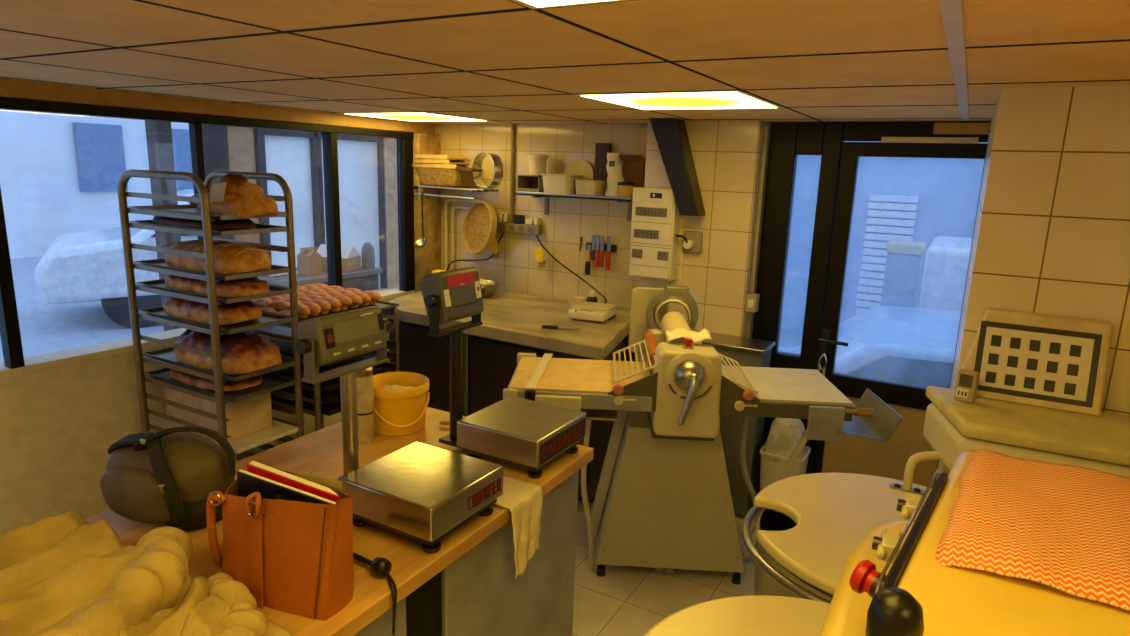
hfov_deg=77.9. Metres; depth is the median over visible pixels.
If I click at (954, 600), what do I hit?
hood
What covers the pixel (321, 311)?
croissant
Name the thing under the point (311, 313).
croissant
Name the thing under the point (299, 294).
croissant
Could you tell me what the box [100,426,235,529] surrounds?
helmet
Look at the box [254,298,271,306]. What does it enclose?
croissant
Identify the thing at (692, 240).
wall socket
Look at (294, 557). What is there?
tote bag
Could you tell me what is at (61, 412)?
wall
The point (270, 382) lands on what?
baking tray
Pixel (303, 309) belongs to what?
croissant
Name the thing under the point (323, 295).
croissant
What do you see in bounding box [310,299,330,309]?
croissant
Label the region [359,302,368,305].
croissant
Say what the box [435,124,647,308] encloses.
wall
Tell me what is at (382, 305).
baking tray
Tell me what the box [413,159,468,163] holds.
wooden tray
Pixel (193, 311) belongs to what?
loaf
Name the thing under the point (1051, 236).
wall
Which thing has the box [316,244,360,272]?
box
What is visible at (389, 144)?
stone wall
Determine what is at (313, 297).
croissant
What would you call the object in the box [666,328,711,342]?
cloth
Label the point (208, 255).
rack
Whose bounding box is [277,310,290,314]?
croissant
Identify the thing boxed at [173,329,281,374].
loaf
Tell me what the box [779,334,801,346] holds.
ground
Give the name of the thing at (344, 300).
croissant
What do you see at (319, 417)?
rack
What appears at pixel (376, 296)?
croissant
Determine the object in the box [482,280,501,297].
steel bowl
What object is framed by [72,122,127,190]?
window
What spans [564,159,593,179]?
round board
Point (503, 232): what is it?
cable
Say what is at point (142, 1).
trim
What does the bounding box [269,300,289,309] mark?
croissant
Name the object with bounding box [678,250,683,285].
duct
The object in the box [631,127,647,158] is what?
vent box
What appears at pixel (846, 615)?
control panel
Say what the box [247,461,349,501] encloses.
folder
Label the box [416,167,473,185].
wicker basket
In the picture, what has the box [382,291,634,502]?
countertop
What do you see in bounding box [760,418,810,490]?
waste bin
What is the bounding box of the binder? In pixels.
[594,143,611,179]
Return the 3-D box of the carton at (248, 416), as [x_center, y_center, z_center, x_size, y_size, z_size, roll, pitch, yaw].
[-1.529,0.381,3.076,0.384,0.196,0.250,9,14,29]
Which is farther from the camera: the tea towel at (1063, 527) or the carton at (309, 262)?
the carton at (309, 262)
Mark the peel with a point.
(457, 167)
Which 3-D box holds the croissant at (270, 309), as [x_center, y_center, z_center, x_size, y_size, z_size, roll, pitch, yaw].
[-1.375,-0.032,3.243,0.131,0.038,0.061,10,14,33]
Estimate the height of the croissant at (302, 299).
0.040 m
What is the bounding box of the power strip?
[496,213,542,234]
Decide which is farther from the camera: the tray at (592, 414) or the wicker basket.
the wicker basket
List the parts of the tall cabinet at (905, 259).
lid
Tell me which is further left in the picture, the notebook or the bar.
the notebook
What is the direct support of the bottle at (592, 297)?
on the countertop at (512, 324)
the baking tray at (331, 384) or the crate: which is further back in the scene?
the crate
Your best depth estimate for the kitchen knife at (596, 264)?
4.14 m
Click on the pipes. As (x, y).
(446, 201)
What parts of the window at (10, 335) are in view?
post, post, post, post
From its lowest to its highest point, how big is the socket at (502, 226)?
0.042 m
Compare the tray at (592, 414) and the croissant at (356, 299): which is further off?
the croissant at (356, 299)
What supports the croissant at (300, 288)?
on the croissant
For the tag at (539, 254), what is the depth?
4.31 m
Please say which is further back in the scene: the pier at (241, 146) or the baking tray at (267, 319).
the pier at (241, 146)
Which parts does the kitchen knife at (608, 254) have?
handle, blade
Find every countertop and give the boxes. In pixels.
[257,265,382,291]
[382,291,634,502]
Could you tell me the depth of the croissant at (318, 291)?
3.55 m
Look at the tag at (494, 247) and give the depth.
4.47 m
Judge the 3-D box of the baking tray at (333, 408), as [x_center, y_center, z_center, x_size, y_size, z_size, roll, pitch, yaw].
[-1.245,0.366,3.565,0.603,0.022,0.447,9,14,29]
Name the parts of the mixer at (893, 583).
lid, stop stem, lever knob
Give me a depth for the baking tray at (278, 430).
3.00 m
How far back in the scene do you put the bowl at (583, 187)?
3.93 m
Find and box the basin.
[541,174,582,195]
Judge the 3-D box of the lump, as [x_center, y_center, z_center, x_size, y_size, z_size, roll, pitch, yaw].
[-0.525,-0.215,4.335,0.190,0.044,0.190,9,14,29]
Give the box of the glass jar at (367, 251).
[361,242,374,268]
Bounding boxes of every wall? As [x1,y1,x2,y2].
[0,288,414,535]
[383,138,398,288]
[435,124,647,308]
[936,85,1129,479]
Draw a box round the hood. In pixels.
[896,452,1129,635]
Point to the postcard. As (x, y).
(336, 484)
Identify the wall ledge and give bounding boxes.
[371,288,388,291]
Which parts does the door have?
handle, kick panel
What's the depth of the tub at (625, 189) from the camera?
3.83 m
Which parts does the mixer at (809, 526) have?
lid, hinge plate, lid handle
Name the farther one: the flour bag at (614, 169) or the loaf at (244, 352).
the flour bag at (614, 169)
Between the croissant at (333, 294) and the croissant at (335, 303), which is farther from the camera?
the croissant at (333, 294)
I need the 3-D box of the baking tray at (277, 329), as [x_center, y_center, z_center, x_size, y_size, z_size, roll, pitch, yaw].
[-1.235,0.053,3.498,0.603,0.022,0.447,9,14,29]
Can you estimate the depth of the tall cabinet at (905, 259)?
7.09 m
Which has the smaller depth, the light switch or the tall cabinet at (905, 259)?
the light switch
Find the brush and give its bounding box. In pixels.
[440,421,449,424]
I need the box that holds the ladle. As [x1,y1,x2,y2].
[414,192,426,247]
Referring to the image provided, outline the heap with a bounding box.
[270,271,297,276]
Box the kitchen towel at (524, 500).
[494,476,542,578]
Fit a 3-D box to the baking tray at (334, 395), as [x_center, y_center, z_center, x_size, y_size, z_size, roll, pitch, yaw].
[-1.243,0.307,3.553,0.603,0.022,0.447,9,14,29]
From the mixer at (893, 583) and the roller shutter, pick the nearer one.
the mixer at (893, 583)
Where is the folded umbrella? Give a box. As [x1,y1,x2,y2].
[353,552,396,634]
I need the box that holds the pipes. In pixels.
[444,198,485,270]
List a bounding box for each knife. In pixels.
[542,325,580,329]
[585,245,590,274]
[591,234,595,259]
[594,235,599,267]
[599,235,603,266]
[606,236,610,270]
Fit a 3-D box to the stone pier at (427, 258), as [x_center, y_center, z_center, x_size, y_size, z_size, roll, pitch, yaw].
[-0.969,-0.691,4.663,0.170,1.045,0.220,9,14,29]
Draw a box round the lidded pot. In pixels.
[528,154,547,175]
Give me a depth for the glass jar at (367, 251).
5.15 m
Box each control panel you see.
[820,521,914,635]
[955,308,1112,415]
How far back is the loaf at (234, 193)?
2.68 m
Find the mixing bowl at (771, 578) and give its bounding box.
[754,508,832,601]
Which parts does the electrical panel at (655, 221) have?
maker plate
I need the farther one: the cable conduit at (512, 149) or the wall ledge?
the wall ledge
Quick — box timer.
[954,369,979,402]
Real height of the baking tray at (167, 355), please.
0.018 m
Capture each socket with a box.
[500,224,504,230]
[518,226,523,231]
[676,231,702,253]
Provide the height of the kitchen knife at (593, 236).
0.155 m
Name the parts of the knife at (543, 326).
handle, blade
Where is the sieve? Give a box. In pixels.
[462,202,496,254]
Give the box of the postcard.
[295,471,342,491]
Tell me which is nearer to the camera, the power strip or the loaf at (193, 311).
the loaf at (193, 311)
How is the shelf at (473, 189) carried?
attached to the wall at (516, 268)
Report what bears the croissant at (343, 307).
on the baking tray at (382, 305)
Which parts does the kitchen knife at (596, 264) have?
handle, blade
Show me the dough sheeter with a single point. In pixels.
(663, 499)
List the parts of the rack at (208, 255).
frame, frame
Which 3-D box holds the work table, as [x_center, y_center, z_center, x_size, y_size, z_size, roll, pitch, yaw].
[-0.631,0.891,1.754,0.780,0.880,1.465,9,14,29]
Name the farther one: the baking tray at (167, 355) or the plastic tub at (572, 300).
the plastic tub at (572, 300)
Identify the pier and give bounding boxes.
[227,126,259,242]
[413,133,440,291]
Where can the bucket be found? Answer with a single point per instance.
(402, 412)
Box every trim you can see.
[0,0,1129,123]
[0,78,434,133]
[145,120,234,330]
[746,126,770,337]
[939,0,968,120]
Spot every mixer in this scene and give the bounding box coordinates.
[643,452,1129,635]
[741,386,1129,603]
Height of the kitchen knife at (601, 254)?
0.190 m
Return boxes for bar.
[586,242,616,251]
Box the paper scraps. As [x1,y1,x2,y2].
[383,385,414,389]
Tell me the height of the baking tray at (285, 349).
0.022 m
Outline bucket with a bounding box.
[373,372,429,435]
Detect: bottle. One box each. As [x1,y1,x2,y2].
[586,290,597,302]
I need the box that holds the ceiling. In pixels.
[0,0,1129,123]
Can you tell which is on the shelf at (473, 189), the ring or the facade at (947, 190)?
the ring
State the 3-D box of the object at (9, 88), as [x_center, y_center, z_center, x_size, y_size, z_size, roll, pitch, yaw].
[-2.137,-0.859,2.552,0.120,0.097,4.920,9,14,29]
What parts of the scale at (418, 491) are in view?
clamp knob, clamp knob, frame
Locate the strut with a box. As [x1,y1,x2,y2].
[649,118,705,215]
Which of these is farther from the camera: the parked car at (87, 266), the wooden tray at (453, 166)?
the parked car at (87, 266)
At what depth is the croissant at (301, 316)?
3.19 m
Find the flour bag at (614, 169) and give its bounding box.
[604,153,623,196]
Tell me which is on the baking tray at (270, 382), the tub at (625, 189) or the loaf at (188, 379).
the loaf at (188, 379)
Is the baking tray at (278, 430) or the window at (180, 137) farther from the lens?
the window at (180, 137)
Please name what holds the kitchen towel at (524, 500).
hanging from the work table
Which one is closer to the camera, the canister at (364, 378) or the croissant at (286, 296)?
the canister at (364, 378)
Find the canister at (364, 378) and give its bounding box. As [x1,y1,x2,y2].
[356,367,374,443]
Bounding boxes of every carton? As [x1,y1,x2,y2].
[164,387,272,441]
[297,247,321,275]
[619,155,645,197]
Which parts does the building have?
pane, pane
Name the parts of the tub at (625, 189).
tub lid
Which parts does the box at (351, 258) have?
carton lid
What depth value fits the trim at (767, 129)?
3.54 m
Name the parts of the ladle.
handle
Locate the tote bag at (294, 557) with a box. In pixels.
[206,469,353,620]
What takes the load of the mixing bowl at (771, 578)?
on the mixer at (809, 526)
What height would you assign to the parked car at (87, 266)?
1.440 m
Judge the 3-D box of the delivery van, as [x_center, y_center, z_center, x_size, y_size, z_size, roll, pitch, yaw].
[5.677,0.170,7.527,3.350,1.760,1.740,9,14,29]
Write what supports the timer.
on the mixer at (809, 526)
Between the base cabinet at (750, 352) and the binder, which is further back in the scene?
the binder
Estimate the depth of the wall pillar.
3.53 m
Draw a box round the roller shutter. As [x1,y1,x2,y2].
[855,194,918,313]
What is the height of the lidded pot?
0.123 m
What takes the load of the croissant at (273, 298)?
on the croissant
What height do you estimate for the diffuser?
0.018 m
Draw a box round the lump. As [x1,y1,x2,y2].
[480,279,493,284]
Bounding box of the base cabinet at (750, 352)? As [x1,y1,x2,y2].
[699,331,774,515]
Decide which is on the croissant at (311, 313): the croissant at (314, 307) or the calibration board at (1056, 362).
the croissant at (314, 307)
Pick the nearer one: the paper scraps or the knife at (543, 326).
the paper scraps
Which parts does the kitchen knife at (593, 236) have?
handle, blade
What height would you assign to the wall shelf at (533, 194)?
0.142 m
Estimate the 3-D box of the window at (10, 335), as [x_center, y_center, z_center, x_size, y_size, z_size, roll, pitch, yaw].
[-2.187,-0.296,2.575,0.100,1.015,4.720,9,14,29]
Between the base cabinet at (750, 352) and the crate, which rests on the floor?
the base cabinet at (750, 352)
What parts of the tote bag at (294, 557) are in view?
handle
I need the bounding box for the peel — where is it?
[455,166,482,171]
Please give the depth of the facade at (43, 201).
12.24 m
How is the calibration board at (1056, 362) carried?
on the mixer at (809, 526)
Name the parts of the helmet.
panel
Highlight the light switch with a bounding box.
[745,293,759,312]
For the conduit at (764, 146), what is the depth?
3.49 m
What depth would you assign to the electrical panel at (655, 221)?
3.62 m
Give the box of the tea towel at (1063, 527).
[935,449,1129,610]
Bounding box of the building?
[253,128,386,288]
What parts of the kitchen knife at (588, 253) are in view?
handle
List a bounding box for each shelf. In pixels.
[413,185,497,199]
[516,191,632,220]
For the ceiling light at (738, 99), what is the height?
0.066 m
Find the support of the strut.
attached to the ceiling
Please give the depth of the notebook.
1.30 m
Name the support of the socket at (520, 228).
attached to the power strip
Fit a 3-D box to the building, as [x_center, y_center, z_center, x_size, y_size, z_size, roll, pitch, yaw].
[-1.957,-0.530,5.725,0.120,2.000,1.245,9,14,29]
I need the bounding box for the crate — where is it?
[517,175,543,192]
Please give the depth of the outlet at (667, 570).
2.97 m
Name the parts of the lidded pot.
pot lid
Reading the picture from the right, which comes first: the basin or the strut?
the strut
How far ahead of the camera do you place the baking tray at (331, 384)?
3.43 m
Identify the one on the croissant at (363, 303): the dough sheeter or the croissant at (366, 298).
the croissant at (366, 298)
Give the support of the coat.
on the work table
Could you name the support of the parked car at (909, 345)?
on the ground
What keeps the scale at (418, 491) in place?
on the work table
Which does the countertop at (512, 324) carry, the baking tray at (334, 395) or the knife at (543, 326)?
the knife at (543, 326)
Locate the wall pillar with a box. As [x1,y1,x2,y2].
[635,120,769,361]
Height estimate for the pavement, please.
0.180 m
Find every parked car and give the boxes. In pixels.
[35,189,197,327]
[778,305,960,387]
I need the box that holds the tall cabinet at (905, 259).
[880,240,925,307]
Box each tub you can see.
[568,296,583,309]
[617,182,634,198]
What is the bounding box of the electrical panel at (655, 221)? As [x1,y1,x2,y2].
[629,187,679,280]
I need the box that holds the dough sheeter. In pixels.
[503,285,902,584]
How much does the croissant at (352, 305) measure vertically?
0.038 m
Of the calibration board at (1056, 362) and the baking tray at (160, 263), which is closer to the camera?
the calibration board at (1056, 362)
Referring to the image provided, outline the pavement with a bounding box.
[0,256,163,361]
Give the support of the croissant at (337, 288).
on the croissant
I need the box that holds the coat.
[0,510,291,635]
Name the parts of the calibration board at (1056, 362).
pad frame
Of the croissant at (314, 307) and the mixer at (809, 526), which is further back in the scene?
the croissant at (314, 307)
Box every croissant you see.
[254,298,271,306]
[260,307,278,312]
[266,296,285,300]
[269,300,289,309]
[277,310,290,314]
[278,294,289,298]
[287,303,309,314]
[289,292,306,296]
[297,286,307,291]
[297,297,311,301]
[298,314,307,318]
[300,291,317,295]
[301,302,320,312]
[303,284,318,289]
[305,295,322,299]
[308,289,326,293]
[309,312,318,315]
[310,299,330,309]
[312,283,327,287]
[316,293,332,297]
[319,287,334,291]
[319,309,328,313]
[321,297,341,307]
[325,291,342,296]
[328,285,343,290]
[329,307,340,311]
[333,296,351,304]
[336,290,353,294]
[340,304,347,309]
[343,294,362,304]
[344,288,361,292]
[348,303,358,307]
[354,292,370,301]
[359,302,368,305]
[361,291,380,300]
[369,299,375,304]
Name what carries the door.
in the wall at (1051, 236)
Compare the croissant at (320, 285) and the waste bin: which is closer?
the waste bin
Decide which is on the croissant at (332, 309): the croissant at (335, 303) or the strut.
the croissant at (335, 303)
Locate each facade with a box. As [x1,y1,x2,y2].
[0,110,188,258]
[780,141,987,336]
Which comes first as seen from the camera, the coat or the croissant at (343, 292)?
the coat
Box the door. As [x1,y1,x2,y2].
[752,121,990,492]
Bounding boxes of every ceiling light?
[340,112,490,120]
[510,0,628,8]
[575,90,783,109]
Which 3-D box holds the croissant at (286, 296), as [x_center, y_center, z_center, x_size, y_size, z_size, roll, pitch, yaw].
[-1.364,-0.097,3.408,0.131,0.040,0.061,10,15,34]
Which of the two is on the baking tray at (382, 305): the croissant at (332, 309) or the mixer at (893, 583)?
the croissant at (332, 309)
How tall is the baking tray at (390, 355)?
0.022 m
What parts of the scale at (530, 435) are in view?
clamp knob, clamp knob, frame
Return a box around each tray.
[128,204,286,219]
[130,220,287,235]
[134,258,289,280]
[136,279,290,303]
[138,306,291,334]
[143,347,296,381]
[145,368,295,402]
[152,216,255,230]
[152,418,297,453]
[258,325,395,336]
[270,340,395,365]
[271,395,340,415]
[273,362,395,390]
[279,386,340,403]
[288,352,395,372]
[289,301,398,323]
[412,163,471,168]
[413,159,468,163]
[414,154,465,159]
[579,408,616,420]
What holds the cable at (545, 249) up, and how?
attached to the power strip
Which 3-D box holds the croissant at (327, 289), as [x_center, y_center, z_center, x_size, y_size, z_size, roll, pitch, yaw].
[-1.242,-0.139,3.625,0.131,0.043,0.061,7,13,22]
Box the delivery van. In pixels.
[918,236,971,310]
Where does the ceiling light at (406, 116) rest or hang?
attached to the ceiling
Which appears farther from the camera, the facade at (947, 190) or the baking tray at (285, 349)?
the facade at (947, 190)
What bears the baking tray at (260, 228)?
in the rack at (208, 255)
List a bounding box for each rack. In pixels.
[117,169,303,456]
[237,307,399,460]
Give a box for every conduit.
[509,124,515,222]
[750,140,767,291]
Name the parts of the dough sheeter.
clamp plate, rail, bent leg, salmon knob, cheek plate, crank lever, dial plate, cheek plate, salmon knob, bent leg, support leg, rail, bracket plate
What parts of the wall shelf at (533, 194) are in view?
shelf plate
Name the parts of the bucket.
bail handle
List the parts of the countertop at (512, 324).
door, door, drawer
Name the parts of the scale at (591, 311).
weighing plate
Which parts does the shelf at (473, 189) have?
hanging rail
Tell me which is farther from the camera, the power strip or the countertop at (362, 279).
the countertop at (362, 279)
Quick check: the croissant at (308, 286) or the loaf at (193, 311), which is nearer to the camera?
the loaf at (193, 311)
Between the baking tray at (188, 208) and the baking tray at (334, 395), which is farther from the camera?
the baking tray at (334, 395)
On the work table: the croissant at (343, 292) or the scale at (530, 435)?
the scale at (530, 435)
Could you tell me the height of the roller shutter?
1.960 m
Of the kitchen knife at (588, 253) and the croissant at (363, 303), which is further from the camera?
the kitchen knife at (588, 253)
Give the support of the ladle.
hanging from the shelf at (473, 189)
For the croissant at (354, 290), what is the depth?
3.60 m
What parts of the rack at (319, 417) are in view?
frame, frame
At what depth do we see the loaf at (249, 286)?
2.79 m
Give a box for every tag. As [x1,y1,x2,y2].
[490,238,499,258]
[535,247,545,267]
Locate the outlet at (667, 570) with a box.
[655,568,674,572]
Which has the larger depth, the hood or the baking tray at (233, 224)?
the baking tray at (233, 224)
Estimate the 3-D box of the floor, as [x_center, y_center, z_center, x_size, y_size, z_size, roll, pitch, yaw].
[-0.025,1.423,1.702,5.500,0.100,5.200,9,14,29]
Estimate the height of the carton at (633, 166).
0.237 m
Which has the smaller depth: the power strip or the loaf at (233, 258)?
the loaf at (233, 258)
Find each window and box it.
[0,97,414,368]
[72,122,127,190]
[172,129,193,189]
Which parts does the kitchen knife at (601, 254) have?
handle, blade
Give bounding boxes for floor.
[572,499,755,635]
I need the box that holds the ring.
[472,152,502,188]
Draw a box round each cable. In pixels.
[447,232,504,270]
[536,235,606,303]
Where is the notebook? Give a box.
[237,469,335,503]
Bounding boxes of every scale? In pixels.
[295,306,502,553]
[420,266,586,478]
[567,301,617,321]
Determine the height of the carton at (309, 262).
0.185 m
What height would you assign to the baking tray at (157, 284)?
0.018 m
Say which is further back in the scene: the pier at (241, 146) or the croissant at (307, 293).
the pier at (241, 146)
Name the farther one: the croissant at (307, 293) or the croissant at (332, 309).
the croissant at (307, 293)
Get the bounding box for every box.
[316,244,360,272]
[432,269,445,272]
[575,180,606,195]
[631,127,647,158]
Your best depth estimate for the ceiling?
1.56 m
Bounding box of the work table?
[85,407,593,635]
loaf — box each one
[163,240,271,274]
[163,296,261,324]
[165,274,268,297]
[169,369,262,390]
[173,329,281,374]
[189,173,277,217]
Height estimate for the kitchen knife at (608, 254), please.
0.205 m
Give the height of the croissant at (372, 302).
0.038 m
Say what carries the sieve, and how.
hanging from the wall at (516, 268)
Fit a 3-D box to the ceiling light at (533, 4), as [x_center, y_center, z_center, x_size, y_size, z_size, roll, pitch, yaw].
[0.058,-0.442,0.736,0.592,0.066,0.592,9,14,29]
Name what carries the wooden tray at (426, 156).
on the wooden tray at (414, 160)

